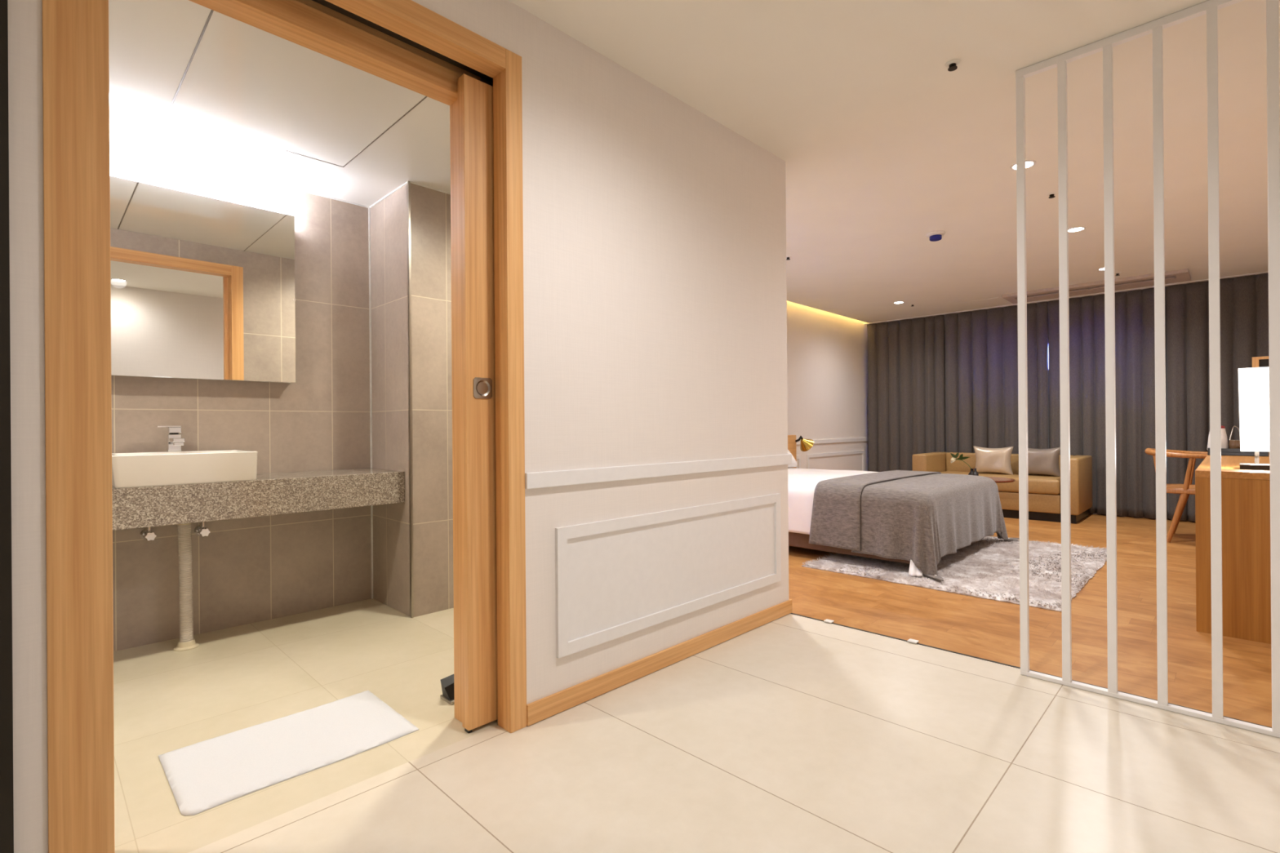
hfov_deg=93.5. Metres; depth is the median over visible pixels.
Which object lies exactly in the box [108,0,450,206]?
ceiling
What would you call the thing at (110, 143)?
trim
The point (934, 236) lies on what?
smoke detector
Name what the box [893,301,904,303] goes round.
recessed light
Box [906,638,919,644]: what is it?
clip
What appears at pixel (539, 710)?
baseboard
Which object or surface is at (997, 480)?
round table
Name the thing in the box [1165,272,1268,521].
curtain
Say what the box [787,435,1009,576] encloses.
double bed
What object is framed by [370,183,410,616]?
wall
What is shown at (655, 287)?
wall
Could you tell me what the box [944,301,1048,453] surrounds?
curtain
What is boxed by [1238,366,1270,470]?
desk lamp
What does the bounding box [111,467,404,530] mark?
countertop
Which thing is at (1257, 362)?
mirror
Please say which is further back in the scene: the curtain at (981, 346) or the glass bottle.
the curtain at (981, 346)
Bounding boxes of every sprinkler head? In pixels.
[945,58,959,71]
[1046,191,1057,198]
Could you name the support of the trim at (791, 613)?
on the floor
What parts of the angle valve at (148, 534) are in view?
valve handle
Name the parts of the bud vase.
flower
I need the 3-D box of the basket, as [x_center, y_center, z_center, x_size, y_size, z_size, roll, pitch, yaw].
[4.028,0.131,4.062,0.080,0.075,0.080,0,0,45]
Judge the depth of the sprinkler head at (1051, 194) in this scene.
3.57 m
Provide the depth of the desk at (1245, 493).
2.70 m
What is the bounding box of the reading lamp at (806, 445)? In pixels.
[795,435,813,451]
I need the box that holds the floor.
[113,513,1279,852]
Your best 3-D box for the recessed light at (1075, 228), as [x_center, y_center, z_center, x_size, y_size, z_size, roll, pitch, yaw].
[3.069,-1.387,4.237,0.118,0.004,0.118,0,0,45]
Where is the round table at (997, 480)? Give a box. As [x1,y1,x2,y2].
[986,476,1015,483]
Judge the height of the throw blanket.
0.544 m
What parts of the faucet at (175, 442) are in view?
lever, spout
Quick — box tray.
[1207,448,1268,456]
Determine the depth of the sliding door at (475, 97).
1.93 m
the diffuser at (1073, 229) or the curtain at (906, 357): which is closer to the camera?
the diffuser at (1073, 229)
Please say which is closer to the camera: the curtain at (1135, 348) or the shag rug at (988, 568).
the shag rug at (988, 568)
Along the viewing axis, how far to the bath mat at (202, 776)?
1.81 m
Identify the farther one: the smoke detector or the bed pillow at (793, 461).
the bed pillow at (793, 461)
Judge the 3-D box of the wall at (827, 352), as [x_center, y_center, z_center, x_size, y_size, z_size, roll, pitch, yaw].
[1.282,-0.356,6.440,0.100,2.637,5.468,0,0,45]
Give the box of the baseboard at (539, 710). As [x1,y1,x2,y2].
[526,599,791,726]
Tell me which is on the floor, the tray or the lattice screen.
the lattice screen
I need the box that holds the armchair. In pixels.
[1144,448,1207,542]
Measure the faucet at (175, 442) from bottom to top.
0.117 m
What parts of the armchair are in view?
post, arm rail, leg, seat, leg, arm post, arm post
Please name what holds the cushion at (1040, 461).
on the sofa
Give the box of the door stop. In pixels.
[440,674,454,704]
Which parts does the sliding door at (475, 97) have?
flush pull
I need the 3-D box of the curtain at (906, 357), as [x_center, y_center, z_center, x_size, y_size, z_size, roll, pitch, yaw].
[3.409,-0.227,7.772,0.981,2.323,0.109,0,0,45]
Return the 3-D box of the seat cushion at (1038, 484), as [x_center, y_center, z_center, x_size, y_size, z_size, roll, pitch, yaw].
[3.868,0.598,6.523,1.237,0.146,0.623,0,0,45]
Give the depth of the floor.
1.86 m
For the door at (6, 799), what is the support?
in the wall at (655, 287)
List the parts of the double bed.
headboard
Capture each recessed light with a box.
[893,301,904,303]
[1009,160,1036,170]
[1068,226,1085,232]
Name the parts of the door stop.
plate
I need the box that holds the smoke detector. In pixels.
[925,230,945,241]
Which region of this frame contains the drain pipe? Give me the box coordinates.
[173,523,199,651]
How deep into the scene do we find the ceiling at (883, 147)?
2.74 m
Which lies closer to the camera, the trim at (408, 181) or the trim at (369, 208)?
the trim at (408, 181)
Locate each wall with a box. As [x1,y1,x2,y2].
[7,0,788,852]
[109,143,371,651]
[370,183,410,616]
[407,182,453,617]
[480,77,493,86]
[786,301,868,471]
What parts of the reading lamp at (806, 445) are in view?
lamp shade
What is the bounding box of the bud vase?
[950,453,973,475]
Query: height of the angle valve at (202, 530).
0.098 m
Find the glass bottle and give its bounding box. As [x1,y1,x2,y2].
[972,468,978,475]
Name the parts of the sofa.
arm, backrest, seat, arm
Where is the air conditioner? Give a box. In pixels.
[1001,268,1191,303]
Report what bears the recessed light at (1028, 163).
in the ceiling at (883, 147)
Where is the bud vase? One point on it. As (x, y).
(953, 458)
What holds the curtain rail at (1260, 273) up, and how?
attached to the ceiling at (883, 147)
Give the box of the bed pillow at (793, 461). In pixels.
[787,449,797,467]
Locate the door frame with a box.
[42,0,526,852]
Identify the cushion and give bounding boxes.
[940,471,1060,494]
[973,445,1013,475]
[1017,445,1060,476]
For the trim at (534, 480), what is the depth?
2.33 m
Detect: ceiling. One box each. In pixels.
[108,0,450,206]
[508,0,1279,323]
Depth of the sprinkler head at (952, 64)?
2.27 m
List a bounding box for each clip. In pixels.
[823,618,834,623]
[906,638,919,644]
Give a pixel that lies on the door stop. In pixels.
(447, 683)
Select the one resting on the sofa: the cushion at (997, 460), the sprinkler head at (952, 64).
the cushion at (997, 460)
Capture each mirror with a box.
[110,175,295,382]
[1252,355,1269,368]
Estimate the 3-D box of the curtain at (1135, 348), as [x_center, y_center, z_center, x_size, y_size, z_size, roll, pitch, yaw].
[4.877,-0.238,6.325,0.988,2.323,0.106,0,0,45]
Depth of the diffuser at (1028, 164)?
3.17 m
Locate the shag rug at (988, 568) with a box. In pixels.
[801,536,1106,612]
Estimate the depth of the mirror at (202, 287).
2.80 m
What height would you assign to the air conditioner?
0.040 m
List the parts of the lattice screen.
rail, rail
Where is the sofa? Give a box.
[911,452,1092,524]
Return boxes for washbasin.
[111,449,257,488]
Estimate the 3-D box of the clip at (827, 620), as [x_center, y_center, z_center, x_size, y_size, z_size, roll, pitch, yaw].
[0.929,0.958,2.961,0.040,0.008,0.034,0,0,45]
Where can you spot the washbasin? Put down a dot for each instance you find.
(151, 468)
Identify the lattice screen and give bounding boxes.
[1015,0,1279,737]
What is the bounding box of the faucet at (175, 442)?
[155,425,185,451]
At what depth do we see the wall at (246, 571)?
3.08 m
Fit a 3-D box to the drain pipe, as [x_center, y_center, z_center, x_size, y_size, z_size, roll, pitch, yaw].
[-2.026,0.631,2.684,0.094,0.710,0.092,0,0,45]
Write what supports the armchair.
on the floor
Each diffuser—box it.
[1013,161,1033,168]
[1068,227,1084,231]
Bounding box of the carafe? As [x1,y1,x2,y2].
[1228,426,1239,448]
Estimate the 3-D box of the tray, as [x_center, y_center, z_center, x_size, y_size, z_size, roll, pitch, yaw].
[4.123,0.169,4.081,0.388,0.048,0.400,0,0,45]
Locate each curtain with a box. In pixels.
[866,315,946,471]
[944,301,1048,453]
[1048,286,1167,519]
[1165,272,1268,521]
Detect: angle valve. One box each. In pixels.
[140,526,157,541]
[194,521,210,537]
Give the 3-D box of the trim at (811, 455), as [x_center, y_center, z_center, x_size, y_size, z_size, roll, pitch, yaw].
[2.491,0.564,7.578,0.012,0.480,1.520,0,0,45]
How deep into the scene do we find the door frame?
1.22 m
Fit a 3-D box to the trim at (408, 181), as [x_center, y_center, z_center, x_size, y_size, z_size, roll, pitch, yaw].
[-1.176,-0.138,3.084,0.012,2.237,0.010,0,0,45]
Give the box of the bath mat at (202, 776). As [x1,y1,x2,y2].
[158,690,418,815]
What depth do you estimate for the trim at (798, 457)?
6.90 m
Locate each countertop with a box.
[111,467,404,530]
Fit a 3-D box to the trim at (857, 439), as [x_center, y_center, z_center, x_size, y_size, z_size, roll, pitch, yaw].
[1.272,0.188,6.343,0.016,0.050,5.308,0,0,45]
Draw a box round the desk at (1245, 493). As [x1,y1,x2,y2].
[1195,454,1271,644]
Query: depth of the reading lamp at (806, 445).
6.50 m
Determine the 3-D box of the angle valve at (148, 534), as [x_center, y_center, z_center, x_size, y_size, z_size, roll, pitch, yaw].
[-2.200,0.467,2.698,0.091,0.098,0.056,0,0,45]
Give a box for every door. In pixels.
[0,0,13,852]
[457,73,497,733]
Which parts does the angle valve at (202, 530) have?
valve handle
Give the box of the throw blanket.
[808,470,1019,581]
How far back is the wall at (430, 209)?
3.17 m
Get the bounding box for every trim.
[109,142,450,208]
[165,9,427,167]
[368,207,373,599]
[407,180,413,617]
[524,453,791,488]
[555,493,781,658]
[791,613,1271,728]
[795,437,868,444]
[796,454,800,468]
[806,450,864,471]
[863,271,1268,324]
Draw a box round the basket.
[1228,440,1239,448]
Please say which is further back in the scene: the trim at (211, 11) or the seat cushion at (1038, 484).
the seat cushion at (1038, 484)
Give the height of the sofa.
0.632 m
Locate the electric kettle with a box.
[1207,425,1228,448]

